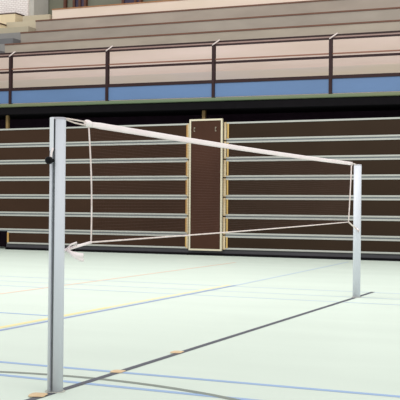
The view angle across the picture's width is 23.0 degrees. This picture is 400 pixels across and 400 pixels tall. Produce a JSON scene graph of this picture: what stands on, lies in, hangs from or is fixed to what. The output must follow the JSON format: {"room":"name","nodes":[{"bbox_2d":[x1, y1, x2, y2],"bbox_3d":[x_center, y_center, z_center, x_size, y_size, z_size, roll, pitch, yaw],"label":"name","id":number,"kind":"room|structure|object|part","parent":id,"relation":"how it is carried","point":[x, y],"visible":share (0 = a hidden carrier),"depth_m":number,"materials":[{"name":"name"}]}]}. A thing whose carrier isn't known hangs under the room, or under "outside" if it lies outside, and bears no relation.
{"room":"arena","nodes":[
{"label":"arena","id":0,"kind":"room"},
{"bbox_2d":[0,12,24,23],"bbox_3d":[-5.576,-3.762,27.945,1.070,3.009,0.440,0,0,24],"label":"wall","id":1,"kind":"structure","parent":0,"point":[4,17],"depth_m":27.67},
{"bbox_2d":[0,0,28,15],"bbox_3d":[-5.420,-4.678,28.409,1.370,4.852,0.500,0,0,24],"label":"wall","id":2,"kind":"structure","parent":0,"point":[6,6],"depth_m":28.08,"materials":[{"name":"white brick"}]},
{"bbox_2d":[29,0,47,15],"bbox_3d":[-4.644,-4.667,28.256,0.168,4.841,0.750,0,0,24],"label":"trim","id":3,"kind":"structure","parent":2,"relation":"attached to","point":[36,7],"depth_m":28.10,"materials":[{"name":"paint"}]},
{"bbox_2d":[48,0,160,14],"bbox_3d":[5.852,-4.433,24.190,25.000,5.212,0.250,0,0,24],"label":"wall","id":4,"kind":"structure","parent":0,"point":[52,4],"depth_m":28.30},
{"bbox_2d":[63,0,66,7],"bbox_3d":[-3.874,-5.975,28.302,0.070,1.801,0.100,0,0,24],"label":"trim","id":5,"kind":"structure","parent":4,"relation":"attached to","point":[64,1],"depth_m":28.26,"materials":[{"name":"brown wood"}]},
{"bbox_2d":[73,0,87,6],"bbox_3d":[-3.426,-5.968,28.104,0.440,1.804,0.100,0,0,24],"label":"window","id":6,"kind":"structure","parent":4,"relation":"in","point":[76,3],"depth_m":28.06,"materials":[{"name":"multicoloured glass"}]},
{"bbox_3d":[-3.419,-5.968,28.106,0.360,1.663,0.030,0,0,24],"label":"pane","id":7,"kind":"part","parent":6,"relation":"part of","materials":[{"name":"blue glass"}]},
{"bbox_2d":[121,0,142,3],"bbox_3d":[-1.891,-5.946,27.421,0.620,1.805,0.100,0,0,24],"label":"window","id":8,"kind":"structure","parent":4,"relation":"in","point":[122,1],"depth_m":27.43,"materials":[{"name":"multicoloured glass"}]},
{"bbox_3d":[-1.893,-5.946,27.427,0.540,1.665,0.030,0,0,24],"label":"pane","id":9,"kind":"part","parent":8,"relation":"part of","materials":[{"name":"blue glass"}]},
{"bbox_2d":[52,0,308,18],"bbox_3d":[6.356,-3.608,22.624,22.800,3.234,0.230,0,0,24],"label":"wall","id":10,"kind":"structure","parent":0,"point":[163,5],"depth_m":25.96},
{"bbox_2d":[0,246,399,399],"bbox_3d":[-1.937,1.213,12.889,34.000,0.202,38.000,0,0,24],"label":"floor","id":11,"kind":"structure","parent":0,"point":[246,328],"depth_m":8.50,"materials":[{"name":"laminate"}]},
{"bbox_2d":[28,392,47,396],"bbox_3d":[-0.896,1.075,5.422,0.097,0.007,0.107,0,0,10],"label":"tape","id":12,"kind":"object","parent":11,"relation":"on","point":[36,394],"visible":1,"depth_m":5.41,"materials":[{"name":"beige plastic"}]},
{"bbox_2d":[45,117,65,392],"bbox_3d":[-0.820,0.307,5.551,0.116,1.551,0.146,0,0,24],"label":"net post","id":13,"kind":"object","parent":11,"relation":"on","point":[57,159],"visible":1,"depth_m":5.53,"materials":[{"name":"metal"}]},
{"bbox_3d":[-0.842,-0.222,5.513,0.044,0.042,0.050,0,0,24],"label":"knob","id":14,"kind":"part","parent":13,"relation":"part of","materials":[{"name":"black plastic"}]},
{"bbox_3d":[-0.834,-0.371,5.529,0.026,0.188,0.006,0,0,24],"label":"pulley plate","id":15,"kind":"part","parent":13,"relation":"part of","materials":[{"name":"silver metal"}]},
{"bbox_2d":[65,118,359,261],"bbox_3d":[0.556,-0.041,8.489,0.129,0.838,6.358,0,0,24],"label":"net","id":16,"kind":"object","parent":13,"relation":"attached to","point":[79,256],"visible":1,"depth_m":7.33,"materials":[{"name":"white fabric"}]},
{"bbox_3d":[-0.729,-0.453,5.715,0.019,0.027,0.237,0,0,24],"label":"tie cord","id":17,"kind":"part","parent":16,"relation":"part of","materials":[{"name":"white fabric"}]},
{"bbox_3d":[-0.714,0.270,5.743,0.020,0.053,0.310,0,0,24],"label":"tie cord","id":18,"kind":"part","parent":16,"relation":"part of","materials":[{"name":"white fabric"}]},
{"bbox_3d":[-0.657,-0.093,5.870,0.010,0.693,0.051,0,0,24],"label":"cord","id":19,"kind":"part","parent":16,"relation":"part of","materials":[{"name":"white fabric"}]},
{"bbox_3d":[0.516,0.251,8.511,0.010,0.060,5.750,0,0,24],"label":"cord","id":20,"kind":"part","parent":16,"relation":"part of","materials":[{"name":"white fabric"}]},
{"bbox_3d":[1.709,-0.078,11.191,0.014,0.659,0.124,0,0,24],"label":"cord","id":21,"kind":"part","parent":16,"relation":"part of","materials":[{"name":"white fabric"}]},
{"bbox_2d":[5,244,188,254],"bbox_3d":[-2.206,1.099,22.328,4.680,0.130,0.910,0,0,24],"label":"plinth","id":22,"kind":"object","parent":11,"relation":"on","point":[110,249],"visible":0.79,"depth_m":21.75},
{"bbox_2d":[7,230,188,248],"bbox_3d":[-2.186,0.883,22.315,4.623,0.288,0.920,0,0,24],"label":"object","id":23,"kind":"object","parent":11,"relation":"on","point":[13,237],"visible":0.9,"depth_m":21.79,"materials":[{"name":"wood"}]},
{"bbox_2d":[0,214,188,234],"bbox_3d":[-3.567,0.535,22.936,7.653,0.391,0.920,0,0,24],"label":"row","id":24,"kind":"object","parent":23,"relation":"on","point":[8,222],"visible":0.85,"depth_m":21.86,"materials":[{"name":"wood"}]},
{"bbox_3d":[-3.753,0.354,22.549,7.625,0.036,0.042,0,0,24],"label":"rail","id":25,"kind":"part","parent":24,"relation":"part of","materials":[{"name":"metal"}]},
{"bbox_3d":[-3.756,0.682,22.547,7.625,0.036,0.042,0,0,24],"label":"rail","id":26,"kind":"part","parent":24,"relation":"part of","materials":[{"name":"metal"}]},
{"bbox_2d":[0,197,188,216],"bbox_3d":[-3.562,0.138,22.942,7.653,0.402,0.920,0,0,24],"label":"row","id":27,"kind":"object","parent":24,"relation":"on","point":[8,205],"visible":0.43,"depth_m":21.86,"materials":[{"name":"wood"}]},
{"bbox_3d":[-3.748,-0.049,22.555,7.625,0.036,0.042,0,0,24],"label":"rail","id":28,"kind":"part","parent":27,"relation":"part of","materials":[{"name":"metal"}]},
{"bbox_3d":[-3.751,0.290,22.553,7.625,0.036,0.042,0,0,24],"label":"rail","id":29,"kind":"part","parent":27,"relation":"part of","materials":[{"name":"metal"}]},
{"bbox_2d":[0,179,188,197],"bbox_3d":[-3.557,-0.268,22.948,7.653,0.408,0.920,0,0,24],"label":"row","id":30,"kind":"object","parent":27,"relation":"on","point":[8,187],"visible":0.79,"depth_m":21.87,"materials":[{"name":"wood"}]},
{"bbox_3d":[-3.744,-0.458,22.561,7.625,0.036,0.042,0,0,24],"label":"rail","id":31,"kind":"part","parent":30,"relation":"part of","materials":[{"name":"metal"}]},
{"bbox_3d":[-3.746,-0.113,22.559,7.625,0.036,0.042,0,0,24],"label":"rail","id":32,"kind":"part","parent":30,"relation":"part of","materials":[{"name":"metal"}]},
{"bbox_2d":[0,160,188,178],"bbox_3d":[-3.552,-0.666,22.954,7.653,0.387,0.920,0,0,24],"label":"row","id":33,"kind":"object","parent":30,"relation":"on","point":[29,170],"visible":0.85,"depth_m":21.84,"materials":[{"name":"wood"}]},
{"bbox_3d":[-3.741,-0.521,22.565,7.625,0.036,0.042,0,0,24],"label":"rail","id":34,"kind":"part","parent":33,"relation":"part of","materials":[{"name":"metal"}]},
{"bbox_3d":[-3.739,-0.845,22.567,7.625,0.036,0.042,0,0,24],"label":"rail","id":35,"kind":"part","parent":33,"relation":"part of","materials":[{"name":"metal"}]},
{"bbox_2d":[0,142,188,162],"bbox_3d":[-3.548,-1.056,22.960,7.653,0.390,0.920,0,0,24],"label":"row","id":36,"kind":"object","parent":33,"relation":"on","point":[79,152],"visible":0.8,"depth_m":21.88,"materials":[{"name":"wood"}]},
{"bbox_3d":[-3.737,-0.909,22.571,7.625,0.036,0.042,0,0,24],"label":"rail","id":37,"kind":"part","parent":36,"relation":"part of","materials":[{"name":"metal"}]},
{"bbox_3d":[-3.734,-1.236,22.572,7.625,0.036,0.042,0,0,24],"label":"rail","id":38,"kind":"part","parent":36,"relation":"part of","materials":[{"name":"metal"}]},
{"bbox_2d":[0,123,188,145],"bbox_3d":[-3.543,-1.453,22.965,7.653,0.402,0.920,0,0,24],"label":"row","id":39,"kind":"object","parent":36,"relation":"on","point":[74,135],"visible":0.56,"depth_m":22.03,"materials":[{"name":"wood"}]},
{"bbox_2d":[6,116,9,128],"bbox_3d":[-4.545,-1.828,23.235,0.140,0.334,0.120,0,0,24],"label":"prop","id":40,"kind":"object","parent":39,"relation":"on","point":[7,117],"visible":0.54,"depth_m":23.21,"materials":[{"name":"brown wood"}]},
{"bbox_3d":[-3.732,-1.300,22.576,7.625,0.036,0.042,0,0,24],"label":"rail","id":41,"kind":"part","parent":39,"relation":"part of","materials":[{"name":"metal"}]},
{"bbox_3d":[-3.730,-1.639,22.578,7.625,0.036,0.042,0,0,24],"label":"rail","id":42,"kind":"part","parent":39,"relation":"part of","materials":[{"name":"metal"}]},
{"bbox_3d":[-2.373,0.754,21.928,4.595,0.036,0.042,0,0,24],"label":"rail","id":43,"kind":"part","parent":23,"relation":"part of","materials":[{"name":"metal"}]},
{"bbox_3d":[-2.375,1.006,21.927,4.595,0.036,0.042,0,0,24],"label":"rail","id":44,"kind":"part","parent":23,"relation":"part of","materials":[{"name":"metal"}]},
{"bbox_2d":[110,370,125,372],"bbox_3d":[-0.522,1.085,6.225,0.088,0.003,0.103,0,0,18],"label":"tape","id":45,"kind":"object","parent":11,"relation":"on","point":[112,371],"visible":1,"depth_m":6.21,"materials":[{"name":"beige plastic"}]},
{"bbox_2d":[188,118,227,250],"bbox_3d":[0.306,-0.318,21.178,0.760,2.780,0.994,0,0,24],"label":"panel","id":46,"kind":"object","parent":11,"relation":"on","point":[202,129],"visible":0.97,"depth_m":20.75,"materials":[{"name":"wood"}]},
{"bbox_3d":[-0.208,-0.324,20.912,0.036,2.780,0.047,0,0,24],"label":"frame","id":47,"kind":"part","parent":46,"relation":"part of","materials":[{"name":"beige wood"}]},
{"bbox_2d":[202,110,205,118],"bbox_3d":[0.088,-1.782,21.175,0.140,0.291,0.120,0,0,24],"label":"prop","id":48,"kind":"object","parent":46,"relation":"on","point":[203,111],"visible":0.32,"depth_m":21.15,"materials":[{"name":"brown wood"}]},
{"bbox_3d":[0.112,1.050,20.758,0.688,0.036,0.047,0,0,24],"label":"frame rail","id":49,"kind":"part","parent":46,"relation":"part of","materials":[{"name":"beige wood"}]},
{"bbox_3d":[0.133,-1.694,20.773,0.688,0.036,0.047,0,0,24],"label":"frame rail","id":50,"kind":"part","parent":46,"relation":"part of","materials":[{"name":"beige wood"}]},
{"bbox_3d":[0.453,-0.320,20.618,0.036,2.780,0.047,0,0,24],"label":"frame","id":51,"kind":"part","parent":46,"relation":"part of","materials":[{"name":"beige wood"}]},
{"bbox_2d":[189,249,399,260],"bbox_3d":[5.392,1.139,18.950,11.930,0.130,0.910,0,0,24],"label":"plinth","id":52,"kind":"object","parent":11,"relation":"on","point":[242,253],"visible":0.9,"depth_m":20.01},
{"bbox_3d":[5.215,1.175,18.552,11.930,0.050,0.039,0,0,24],"label":"skid rail","id":53,"kind":"part","parent":52,"relation":"part of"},
{"bbox_2d":[223,235,399,253],"bbox_3d":[5.753,0.925,18.786,11.140,0.288,0.920,0,0,24],"label":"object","id":54,"kind":"object","parent":11,"relation":"on","point":[300,244],"visible":0.96,"depth_m":19.89,"materials":[{"name":"wood"}]},
{"bbox_2d":[223,217,399,238],"bbox_3d":[5.757,0.584,18.791,11.140,0.391,0.920,0,0,24],"label":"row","id":55,"kind":"object","parent":54,"relation":"on","point":[370,228],"visible":0.8,"depth_m":19.85,"materials":[{"name":"wood"}]},
{"bbox_2d":[223,198,399,218],"bbox_3d":[5.762,0.187,18.797,11.140,0.402,0.920,0,0,24],"label":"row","id":56,"kind":"object","parent":55,"relation":"on","point":[370,208],"visible":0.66,"depth_m":19.86,"materials":[{"name":"wood"}]},
{"bbox_2d":[223,178,399,198],"bbox_3d":[5.766,-0.219,18.803,11.140,0.408,0.920,0,0,24],"label":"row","id":57,"kind":"object","parent":56,"relation":"on","point":[382,188],"visible":0.98,"depth_m":19.89,"materials":[{"name":"wood"}]},
{"bbox_2d":[223,158,399,177],"bbox_3d":[5.771,-0.618,18.809,11.140,0.387,0.920,0,0,24],"label":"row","id":58,"kind":"object","parent":57,"relation":"on","point":[371,167],"visible":0.96,"depth_m":19.89,"materials":[{"name":"wood"}]},
{"bbox_2d":[224,138,399,159],"bbox_3d":[5.776,-1.007,18.815,11.140,0.390,0.920,0,0,24],"label":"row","id":59,"kind":"object","parent":58,"relation":"on","point":[364,147],"visible":0.89,"depth_m":19.78,"materials":[{"name":"wood"}]},
{"bbox_2d":[224,117,399,140],"bbox_3d":[5.780,-1.404,18.821,11.140,0.402,0.920,0,0,24],"label":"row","id":60,"kind":"object","parent":59,"relation":"on","point":[387,127],"visible":0.98,"depth_m":19.89,"materials":[{"name":"wood"}]},
{"bbox_3d":[0.590,-1.447,20.629,0.035,0.315,0.008,0,0,24],"label":"trim","id":61,"kind":"part","parent":60,"relation":"part of","materials":[{"name":"yellow wood"}]},
{"bbox_3d":[5.632,-1.591,18.417,11.085,0.036,0.042,0,0,24],"label":"rail","id":62,"kind":"part","parent":60,"relation":"part of","materials":[{"name":"metal"}]},
{"bbox_3d":[5.629,-1.252,18.415,11.085,0.036,0.042,0,0,24],"label":"rail","id":63,"kind":"part","parent":60,"relation":"part of","materials":[{"name":"metal"}]},
{"bbox_3d":[5.627,-1.188,18.411,11.085,0.036,0.042,0,0,24],"label":"rail","id":64,"kind":"part","parent":59,"relation":"part of","materials":[{"name":"metal"}]},
{"bbox_3d":[5.625,-0.861,18.409,11.085,0.036,0.042,0,0,24],"label":"rail","id":65,"kind":"part","parent":59,"relation":"part of","materials":[{"name":"metal"}]},
{"bbox_3d":[5.623,-0.797,18.405,11.085,0.036,0.042,0,0,24],"label":"rail","id":66,"kind":"part","parent":58,"relation":"part of","materials":[{"name":"metal"}]},
{"bbox_3d":[5.620,-0.473,18.403,11.085,0.036,0.042,0,0,24],"label":"rail","id":67,"kind":"part","parent":58,"relation":"part of","materials":[{"name":"metal"}]},
{"bbox_3d":[5.618,-0.409,18.399,11.085,0.036,0.042,0,0,24],"label":"rail","id":68,"kind":"part","parent":57,"relation":"part of","materials":[{"name":"metal"}]},
{"bbox_3d":[5.615,-0.064,18.397,11.085,0.036,0.042,0,0,24],"label":"rail","id":69,"kind":"part","parent":57,"relation":"part of","materials":[{"name":"metal"}]},
{"bbox_3d":[5.613,0.000,18.393,11.085,0.036,0.042,0,0,24],"label":"rail","id":70,"kind":"part","parent":56,"relation":"part of","materials":[{"name":"metal"}]},
{"bbox_3d":[5.611,0.339,18.391,11.085,0.036,0.042,0,0,24],"label":"rail","id":71,"kind":"part","parent":56,"relation":"part of","materials":[{"name":"metal"}]},
{"bbox_3d":[5.606,0.731,18.386,11.085,0.036,0.042,0,0,24],"label":"rail","id":72,"kind":"part","parent":55,"relation":"part of","materials":[{"name":"metal"}]},
{"bbox_3d":[5.609,0.403,18.387,11.085,0.036,0.042,0,0,24],"label":"rail","id":73,"kind":"part","parent":55,"relation":"part of","materials":[{"name":"metal"}]},
{"bbox_3d":[5.604,0.795,18.382,11.085,0.036,0.042,0,0,24],"label":"rail","id":74,"kind":"part","parent":54,"relation":"part of","materials":[{"name":"metal"}]},
{"bbox_3d":[5.602,1.047,18.380,11.085,0.036,0.042,0,0,24],"label":"rail","id":75,"kind":"part","parent":54,"relation":"part of","materials":[{"name":"metal"}]},
{"bbox_2d":[352,164,361,297],"bbox_3d":[1.828,0.359,11.449,0.116,1.551,0.116,0,0,24],"label":"net post","id":76,"kind":"object","parent":11,"relation":"on","point":[357,168],"visible":1,"depth_m":11.41,"materials":[{"name":"metal"}]},
{"bbox_2d":[0,110,399,246],"bbox_3d":[4.176,-0.397,20.467,25.000,3.200,0.150,0,0,24],"label":"wall","id":77,"kind":"structure","parent":0,"point":[178,119],"depth_m":22.33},
{"bbox_2d":[0,96,399,119],"bbox_3d":[3.904,-1.950,19.836,25.000,0.370,1.250,0,0,24],"label":"beam","id":78,"kind":"structure","parent":77,"relation":"attached to","point":[379,103],"depth_m":21.08,"materials":[{"name":"black metal"}]},
{"bbox_2d":[0,92,399,107],"bbox_3d":[3.905,-2.070,19.837,25.000,0.285,1.350,0,0,24],"label":"trim","id":79,"kind":"structure","parent":77,"relation":"attached to","point":[375,94],"depth_m":20.76,"materials":[{"name":"green paint"}]},
{"bbox_2d":[0,30,399,103],"bbox_3d":[1.732,-2.743,20.111,19.600,1.352,0.104,0,0,24],"label":"balcony railing","id":80,"kind":"object","parent":79,"relation":"on","point":[378,82],"visible":1,"depth_m":20.80,"materials":[{"name":"metal"}]},
{"bbox_3d":[-5.811,-2.409,23.474,3.017,0.316,0.020,0,0,24],"label":"blue panel","id":81,"kind":"part","parent":80,"relation":"part of","materials":[{"name":"blue paint"}]},
{"bbox_3d":[-4.399,-2.792,22.850,0.064,1.126,0.080,0,0,24],"label":"post","id":82,"kind":"part","parent":80,"relation":"part of","materials":[{"name":"brown metal"}]},
{"bbox_3d":[-3.229,-2.372,22.326,2.499,0.311,0.020,0,0,24],"label":"blue panel","id":83,"kind":"part","parent":80,"relation":"part of","materials":[{"name":"blue plastic"}]},
{"bbox_3d":[-2.054,-2.758,21.807,0.064,1.126,0.080,0,0,24],"label":"post","id":84,"kind":"part","parent":80,"relation":"part of","materials":[{"name":"brown metal"}]},
{"bbox_3d":[-0.884,-2.337,21.284,2.498,0.311,0.020,0,0,24],"label":"blue panel","id":85,"kind":"part","parent":80,"relation":"part of","materials":[{"name":"blue plastic"}]},
{"bbox_3d":[1.743,-3.318,20.130,19.600,0.199,0.060,0,0,24],"label":"handrail","id":86,"kind":"part","parent":80,"relation":"part of","materials":[{"name":"brown paint"}]},
{"bbox_3d":[0.291,-2.724,20.765,0.064,1.126,0.080,0,0,24],"label":"post","id":87,"kind":"part","parent":80,"relation":"part of","materials":[{"name":"brown metal"}]},
{"bbox_3d":[1.456,-2.303,20.243,2.488,0.311,0.020,0,0,24],"label":"blue panel","id":88,"kind":"part","parent":80,"relation":"part of","materials":[{"name":"blue plastic"}]},
{"bbox_3d":[2.626,-2.691,19.726,0.064,1.126,0.080,0,0,24],"label":"post","id":89,"kind":"part","parent":80,"relation":"part of","materials":[{"name":"brown metal"}]},
{"bbox_3d":[3.796,-2.269,19.203,2.498,0.311,0.020,0,0,24],"label":"blue panel","id":90,"kind":"part","parent":80,"relation":"part of","materials":[{"name":"blue plastic"}]},
{"bbox_2d":[0,63,399,103],"bbox_3d":[5.126,-2.462,19.909,22.830,0.894,0.028,0,0,24],"label":"panel","id":91,"kind":"object","parent":77,"relation":"attached to","point":[376,68],"depth_m":22.08,"materials":[{"name":"concrete"}]},
{"bbox_2d":[0,36,399,80],"bbox_3d":[5.273,-2.780,20.236,22.830,1.534,0.720,0,0,24],"label":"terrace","id":92,"kind":"object","parent":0,"point":[376,43],"visible":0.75,"depth_m":22.12,"materials":[{"name":"beige concrete"}]},
{"bbox_2d":[0,44,4,51],"bbox_3d":[-5.863,-3.142,25.955,2.168,1.763,0.680,0,0,24],"label":"stair step","id":93,"kind":"structure","parent":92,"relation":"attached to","point":[2,46],"depth_m":25.24,"materials":[{"name":"grey concrete"}]},
{"bbox_2d":[0,38,19,43],"bbox_3d":[-5.789,-3.245,26.120,2.168,1.971,0.340,0,0,24],"label":"stair step","id":94,"kind":"structure","parent":93,"relation":"on","point":[7,40],"depth_m":25.61,"materials":[{"name":"concrete"}]},
{"bbox_2d":[5,20,399,52],"bbox_3d":[5.559,-2.977,20.877,22.830,1.939,0.720,0,0,24],"label":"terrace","id":95,"kind":"object","parent":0,"point":[385,25],"visible":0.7,"depth_m":22.86,"materials":[{"name":"beige concrete"}]},
{"bbox_2d":[0,32,20,42],"bbox_3d":[-5.577,-3.344,26.596,2.168,2.178,0.680,0,0,24],"label":"stair step","id":96,"kind":"structure","parent":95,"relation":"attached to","point":[17,35],"depth_m":25.97,"materials":[{"name":"grey concrete"}]},
{"bbox_2d":[0,26,34,33],"bbox_3d":[-4.946,-3.443,26.513,0.948,2.386,0.340,0,0,24],"label":"stair step","id":97,"kind":"structure","parent":96,"relation":"on","point":[26,28],"depth_m":26.35,"materials":[{"name":"beige concrete"}]},
{"bbox_2d":[20,7,399,42],"bbox_3d":[5.845,-3.178,21.517,22.830,2.354,0.720,0,0,24],"label":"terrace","id":98,"kind":"object","parent":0,"point":[391,13],"visible":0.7,"depth_m":23.56,"materials":[{"name":"beige concrete"}]},
{"bbox_2d":[6,20,35,30],"bbox_3d":[-4.734,-3.548,26.989,0.948,2.603,0.680,0,0,24],"label":"stair step","id":99,"kind":"structure","parent":98,"relation":"attached to","point":[32,24],"depth_m":26.67,"materials":[{"name":"concrete"}]},
{"bbox_2d":[35,0,399,30],"bbox_3d":[6.141,-3.390,22.181,22.830,2.789,0.770,0,0,24],"label":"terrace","id":100,"kind":"object","parent":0,"point":[311,6],"visible":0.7,"depth_m":24.33,"materials":[{"name":"beige concrete"}]},
{"bbox_2d":[23,14,51,20],"bbox_3d":[-4.382,-3.688,27.715,0.880,2.898,0.910,0,0,24],"label":"stair step","id":101,"kind":"structure","parent":100,"relation":"on","point":[46,16],"depth_m":27.29,"materials":[{"name":"concrete"}]}
]}

